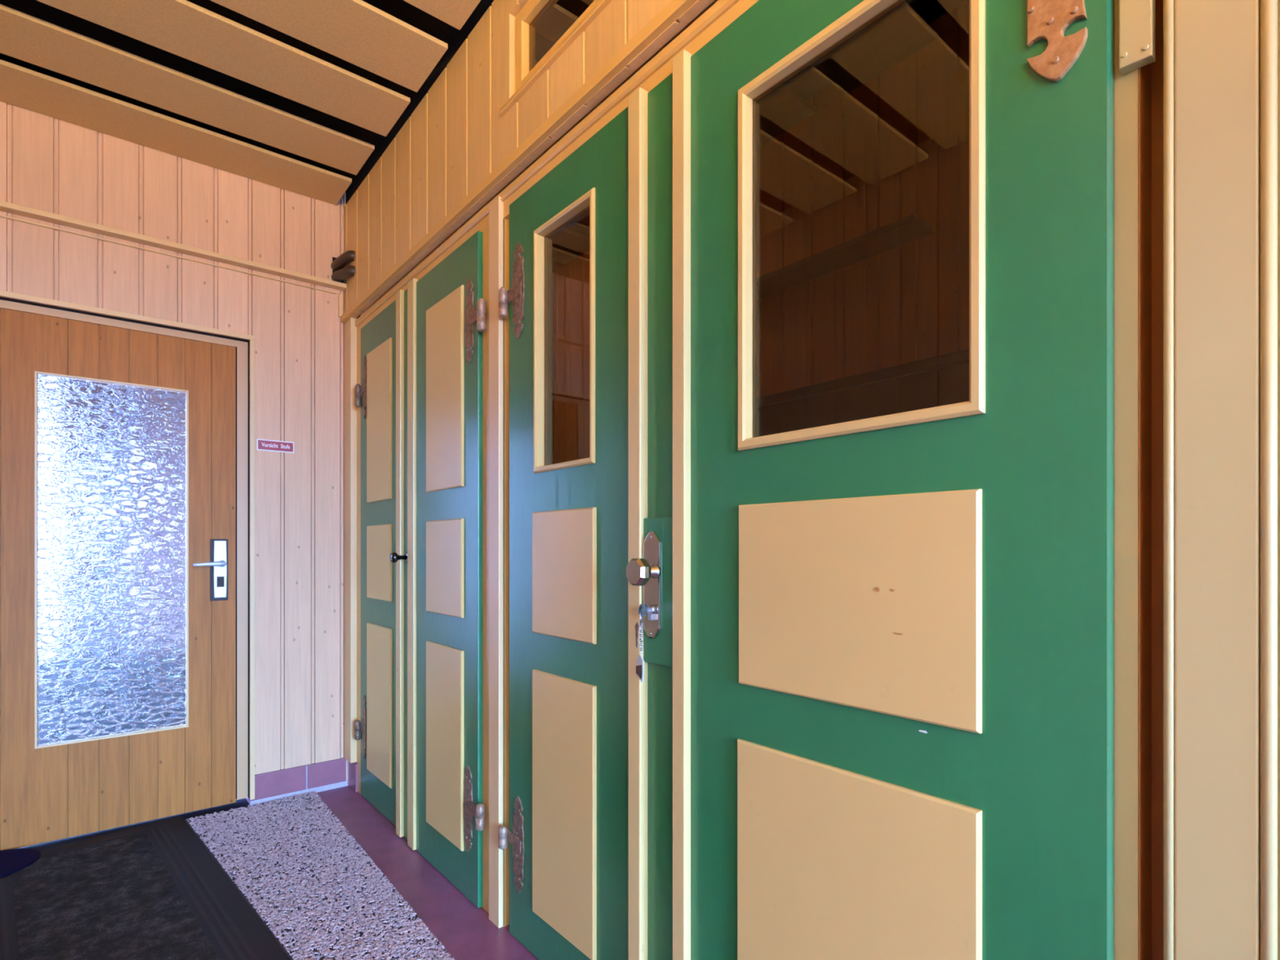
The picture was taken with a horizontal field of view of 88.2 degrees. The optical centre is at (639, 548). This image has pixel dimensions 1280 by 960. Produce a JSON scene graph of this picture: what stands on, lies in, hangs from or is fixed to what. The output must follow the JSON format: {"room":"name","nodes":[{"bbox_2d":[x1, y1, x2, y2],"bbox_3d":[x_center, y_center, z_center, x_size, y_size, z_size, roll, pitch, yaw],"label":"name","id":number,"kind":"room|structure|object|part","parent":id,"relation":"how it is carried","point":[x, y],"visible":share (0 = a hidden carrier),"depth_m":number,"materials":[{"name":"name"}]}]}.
{"room":"entrance hallway","nodes":[
{"label":"entrance hallway","id":0,"kind":"room"},
{"bbox_2d":[0,101,348,782],"bbox_3d":[-1.888,-0.282,2.428,1.610,2.636,0.052,0,0,-39],"label":"wall","id":1,"kind":"structure","parent":0,"point":[50,164],"depth_m":2.69,"materials":[{"name":"brown wood"}]},
{"bbox_2d":[0,307,235,850],"bbox_3d":[-1.915,0.105,2.406,0.766,1.832,0.097,0,0,-39],"label":"door","id":2,"kind":"structure","parent":1,"relation":"in","point":[117,446],"depth_m":2.41,"materials":[{"name":"brown wood"}]},
{"bbox_3d":[-1.927,0.039,2.427,0.432,1.295,0.006,0,0,-39],"label":"glass pane","id":3,"kind":"part","parent":2,"relation":"part of","materials":[{"name":"white"}]},
{"bbox_3d":[-1.675,0.059,2.572,0.113,0.028,0.049,0,0,-39],"label":"lever","id":4,"kind":"part","parent":2,"relation":"part of","materials":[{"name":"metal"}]},
{"bbox_3d":[-1.670,0.084,2.619,0.061,0.244,0.004,0,0,-39],"label":"handle","id":5,"kind":"part","parent":2,"relation":"part of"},
{"bbox_3d":[-1.665,0.082,2.617,0.045,0.225,0.009,0,0,-39],"label":"handle plate","id":6,"kind":"part","parent":2,"relation":"part of","materials":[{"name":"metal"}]},
{"bbox_2d":[0,297,249,799],"bbox_3d":[-1.945,0.085,2.375,0.935,1.847,0.040,0,0,-39],"label":"seal","id":7,"kind":"object","parent":1,"relation":"attached to","point":[1,298],"visible":1,"depth_m":2.65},
{"bbox_2d":[0,289,254,799],"bbox_3d":[-1.954,0.068,2.398,0.951,1.936,0.114,0,0,-39],"label":"door frame","id":8,"kind":"structure","parent":1,"relation":"attached to","point":[242,346],"depth_m":2.65,"materials":[{"name":"brown paint"}]},
{"bbox_2d":[0,200,346,317],"bbox_3d":[-1.881,-1.075,2.374,1.553,0.135,0.048,0,0,-39],"label":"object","id":9,"kind":"object","parent":1,"relation":"attached to","point":[5,206],"visible":1,"depth_m":2.45,"materials":[{"name":"paint"}]},
{"bbox_2d":[257,438,293,453],"bbox_3d":[-1.498,-0.422,2.715,0.136,0.046,0.005,0,0,-39],"label":"sign","id":10,"kind":"object","parent":1,"relation":"attached to","point":[262,444],"visible":1,"depth_m":2.71,"materials":[{"name":"plastic"}]},
{"bbox_2d":[249,757,347,805],"bbox_3d":[-1.426,0.975,2.774,0.369,0.120,0.028,0,0,-39],"label":"baseboard","id":11,"kind":"structure","parent":1,"relation":"attached to","point":[322,776],"depth_m":2.77,"materials":[{"name":"tile"}]},
{"bbox_2d":[0,0,493,204],"bbox_3d":[0.255,-1.548,-0.263,1.700,0.145,7.070,0,0,-39],"label":"ceiling","id":12,"kind":"structure","parent":0,"point":[304,97],"depth_m":2.07,"materials":[{"name":"paint"}]},
{"bbox_2d":[340,196,343,253],"bbox_3d":[-1.296,-1.402,2.867,0.014,0.316,0.023,0,0,-22],"label":"cable","id":13,"kind":"object","parent":12,"relation":"hanging from","point":[341,197],"visible":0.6,"depth_m":2.87,"materials":[{"name":"white plastic"}]},
{"bbox_2d":[245,782,538,959],"bbox_3d":[0.282,1.096,-0.240,1.770,0.120,7.070,0,0,-39],"label":"floor","id":14,"kind":"structure","parent":0,"point":[466,931],"depth_m":2.01,"materials":[{"name":"stone"}]},
{"bbox_2d":[16,798,249,850],"bbox_3d":[-1.970,1.084,2.406,0.936,0.104,0.180,0,0,-39],"label":"threshold","id":15,"kind":"object","parent":14,"relation":"on","point":[242,802],"visible":0.22,"depth_m":2.47,"materials":[{"name":"silver metal"}]},
{"bbox_2d":[0,816,290,959],"bbox_3d":[-1.257,1.023,1.604,2.000,0.008,0.600,0,0,45],"label":"doormat","id":16,"kind":"object","parent":14,"relation":"on","point":[154,891],"visible":0.89,"depth_m":1.89,"materials":[{"name":"fabric"}]},
{"bbox_2d":[0,848,40,876],"bbox_3d":[-2.098,1.016,2.100,0.284,0.005,0.250,0,0,-39],"label":"pad","id":17,"kind":"object","parent":16,"relation":"on","point":[11,860],"visible":1,"depth_m":2.15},
{"bbox_2d":[184,791,454,959],"bbox_3d":[-0.875,1.029,1.828,0.458,0.011,2.135,0,0,-39],"label":"carpet runner","id":18,"kind":"object","parent":14,"relation":"on","point":[308,880],"visible":1,"depth_m":2.02,"materials":[{"name":"grey carpet"}]},
{"bbox_2d":[344,0,714,319],"bbox_3d":[0.905,-0.229,0.259,0.057,2.529,6.850,0,0,-39],"label":"wall","id":19,"kind":"structure","parent":0,"point":[457,135],"depth_m":1.92,"materials":[{"name":"brown wood"}]},
{"bbox_2d":[331,265,355,282],"bbox_3d":[-1.261,-1.172,2.820,0.193,0.052,0.055,0,0,38],"label":"pipe","id":20,"kind":"object","parent":19,"relation":"attached to","point":[344,273],"visible":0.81,"depth_m":2.79,"materials":[{"name":"brown metal"}]},
{"bbox_2d":[330,250,355,271],"bbox_3d":[-1.263,-1.227,2.818,0.193,0.052,0.056,0,0,36],"label":"pipe","id":21,"kind":"object","parent":20,"relation":"attached to","point":[348,256],"visible":0.83,"depth_m":2.79,"materials":[{"name":"brown metal"}]},
{"bbox_2d":[344,317,357,763],"bbox_3d":[-1.248,-0.037,2.861,0.040,1.902,0.098,0,0,-39],"label":"door frame","id":22,"kind":"structure","parent":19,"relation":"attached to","point":[350,330],"depth_m":2.82,"materials":[{"name":"paint"}]},
{"bbox_2d":[348,761,358,791],"bbox_3d":[-1.235,0.977,2.855,0.022,0.119,0.110,0,0,-39],"label":"baseboard","id":23,"kind":"structure","parent":19,"relation":"attached to","point":[353,766],"depth_m":2.83,"materials":[{"name":"tile"}]},
{"bbox_2d":[354,278,417,850],"bbox_3d":[-0.984,0.053,2.517,0.101,1.958,0.670,0,0,-39],"label":"door","id":24,"kind":"structure","parent":19,"relation":"in","point":[386,394],"depth_m":2.49,"materials":[{"name":"green paint"}]},
{"bbox_3d":[-1.022,0.600,2.583,0.010,0.598,0.278,0,0,-39],"label":"panel","id":25,"kind":"part","parent":24,"relation":"part of","materials":[{"name":"beige paint"}]},
{"bbox_3d":[-1.022,0.053,2.583,0.010,0.292,0.278,0,0,-39],"label":"panel","id":26,"kind":"part","parent":24,"relation":"part of","materials":[{"name":"beige paint"}]},
{"bbox_3d":[-1.022,-0.490,2.583,0.010,0.606,0.278,0,0,-39],"label":"panel","id":27,"kind":"part","parent":24,"relation":"part of","materials":[{"name":"beige paint"}]},
{"bbox_3d":[-0.845,0.031,2.316,0.061,0.040,0.040,0,0,-39],"label":"knob","id":28,"kind":"part","parent":24,"relation":"part of","materials":[{"name":"black metal"}]},
{"bbox_2d":[416,231,485,907],"bbox_3d":[-0.602,0.060,2.058,0.036,1.946,0.524,0,0,-39],"label":"door","id":29,"kind":"structure","parent":19,"relation":"in","point":[451,304],"depth_m":2.03,"materials":[{"name":"green paint"}]},
{"bbox_3d":[-0.615,0.603,2.070,0.010,0.596,0.274,0,0,-39],"label":"panel","id":30,"kind":"part","parent":29,"relation":"part of","materials":[{"name":"beige paint"}]},
{"bbox_3d":[-0.615,0.058,2.070,0.010,0.297,0.274,0,0,-39],"label":"panel","id":31,"kind":"part","parent":29,"relation":"part of","materials":[{"name":"beige paint"}]},
{"bbox_3d":[-0.615,-0.485,2.070,0.010,0.600,0.274,0,0,-39],"label":"panel","id":32,"kind":"part","parent":29,"relation":"part of","materials":[{"name":"beige paint"}]},
{"bbox_2d":[488,195,504,928],"bbox_3d":[-0.397,0.037,1.828,0.019,1.998,0.060,0,0,-39],"label":"door frame","id":33,"kind":"structure","parent":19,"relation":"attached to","point":[496,788],"depth_m":1.81,"materials":[{"name":"paint"}]},
{"bbox_2d":[340,0,697,323],"bbox_3d":[-0.336,-1.006,1.711,0.016,0.039,3.030,0,0,-39],"label":"crown molding","id":34,"kind":"structure","parent":19,"relation":"attached to","point":[673,10],"depth_m":1.56,"materials":[{"name":"orange paint"}]},
{"bbox_2d":[498,0,612,115],"bbox_3d":[-0.189,-1.276,1.584,0.078,0.253,0.486,0,0,-39],"label":"window","id":35,"kind":"structure","parent":19,"relation":"in","point":[545,29],"depth_m":1.64,"materials":[{"name":"orange paint"}]},
{"bbox_3d":[-0.186,-1.289,1.586,0.032,0.222,0.405,0,0,-39],"label":"frame","id":36,"kind":"part","parent":35,"relation":"part of","materials":[{"name":"orange paint"}]},
{"bbox_3d":[-0.181,-1.290,1.589,0.003,0.160,0.340,0,0,-39],"label":"pane","id":37,"kind":"part","parent":35,"relation":"part of","materials":[{"name":"brown glass"}]},
{"bbox_2d":[497,49,691,959],"bbox_3d":[-0.151,0.054,1.498,0.109,1.956,0.731,0,0,-39],"label":"door","id":38,"kind":"structure","parent":19,"relation":"in","point":[598,295],"depth_m":1.45,"materials":[{"name":"green paint"}]},
{"bbox_3d":[-0.184,0.611,1.566,0.010,0.612,0.268,0,0,-39],"label":"panel","id":39,"kind":"part","parent":38,"relation":"part of","materials":[{"name":"beige paint"}]},
{"bbox_3d":[-0.184,0.060,1.566,0.010,0.304,0.268,0,0,-39],"label":"panel","id":40,"kind":"part","parent":38,"relation":"part of","materials":[{"name":"beige paint"}]},
{"bbox_3d":[-0.174,-0.497,1.576,0.036,0.612,0.260,0,0,-39],"label":"glazing frame","id":41,"kind":"part","parent":38,"relation":"part of","materials":[{"name":"beige paint"}]},
{"bbox_3d":[-0.167,-0.497,1.582,0.004,0.598,0.245,0,0,-39],"label":"glass pane","id":42,"kind":"part","parent":38,"relation":"part of","materials":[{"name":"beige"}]},
{"bbox_2d":[635,604,649,682],"bbox_3d":[0.006,0.181,1.271,0.033,0.149,0.022,0,0,-39],"label":"key","id":43,"kind":"object","parent":38,"relation":"hanging from","point":[642,610],"visible":1,"depth_m":1.26,"materials":[{"name":"metal"}]},
{"bbox_3d":[0.002,0.171,1.264,0.006,0.060,0.006,0,0,6],"label":"chain","id":44,"kind":"part","parent":43,"relation":"part of","materials":[{"name":"metal"}]},
{"bbox_3d":[0.009,0.044,1.263,0.058,0.051,0.051,0,0,-39],"label":"knob","id":45,"kind":"part","parent":38,"relation":"part of","materials":[{"name":"silver metal"}]},
{"bbox_3d":[0.023,0.071,1.295,0.008,0.210,0.049,0,0,-39],"label":"lock plate","id":46,"kind":"part","parent":38,"relation":"part of","materials":[{"name":"silver metal"}]},
{"bbox_2d":[354,0,1279,959],"bbox_3d":[-0.297,-0.054,1.774,0.095,2.181,2.924,0,0,-39],"label":"door frame","id":47,"kind":"structure","parent":19,"relation":"attached to","point":[1221,58],"depth_m":0.68,"materials":[{"name":"beige paint"}]},
{"bbox_2d":[690,0,1155,959],"bbox_3d":[0.321,0.056,0.966,0.037,1.952,0.692,0,0,-39],"label":"door","id":48,"kind":"structure","parent":19,"relation":"in","point":[902,211],"depth_m":0.91,"materials":[{"name":"green paint"}]},
{"bbox_3d":[0.296,0.628,0.975,0.010,0.604,0.402,0,0,-39],"label":"panel","id":49,"kind":"part","parent":48,"relation":"part of","materials":[{"name":"beige paint"}]},
{"bbox_3d":[0.297,0.078,0.974,0.010,0.304,0.399,0,0,-39],"label":"panel","id":50,"kind":"part","parent":48,"relation":"part of","materials":[{"name":"beige paint"}]},
{"bbox_3d":[0.311,-0.478,0.985,0.004,0.600,0.381,0,0,-39],"label":"glass pane","id":51,"kind":"part","parent":48,"relation":"part of","materials":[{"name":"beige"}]},
{"bbox_3d":[0.305,-0.476,0.980,0.031,0.616,0.406,0,0,-39],"label":"glazing frame","id":52,"kind":"part","parent":48,"relation":"part of","materials":[{"name":"beige paint"}]},
{"bbox_3d":[0.539,-0.722,0.716,0.017,0.396,0.030,0,0,-39],"label":"frame plate","id":53,"kind":"part","parent":48,"relation":"part of","materials":[{"name":"beige paint"}]}
]}

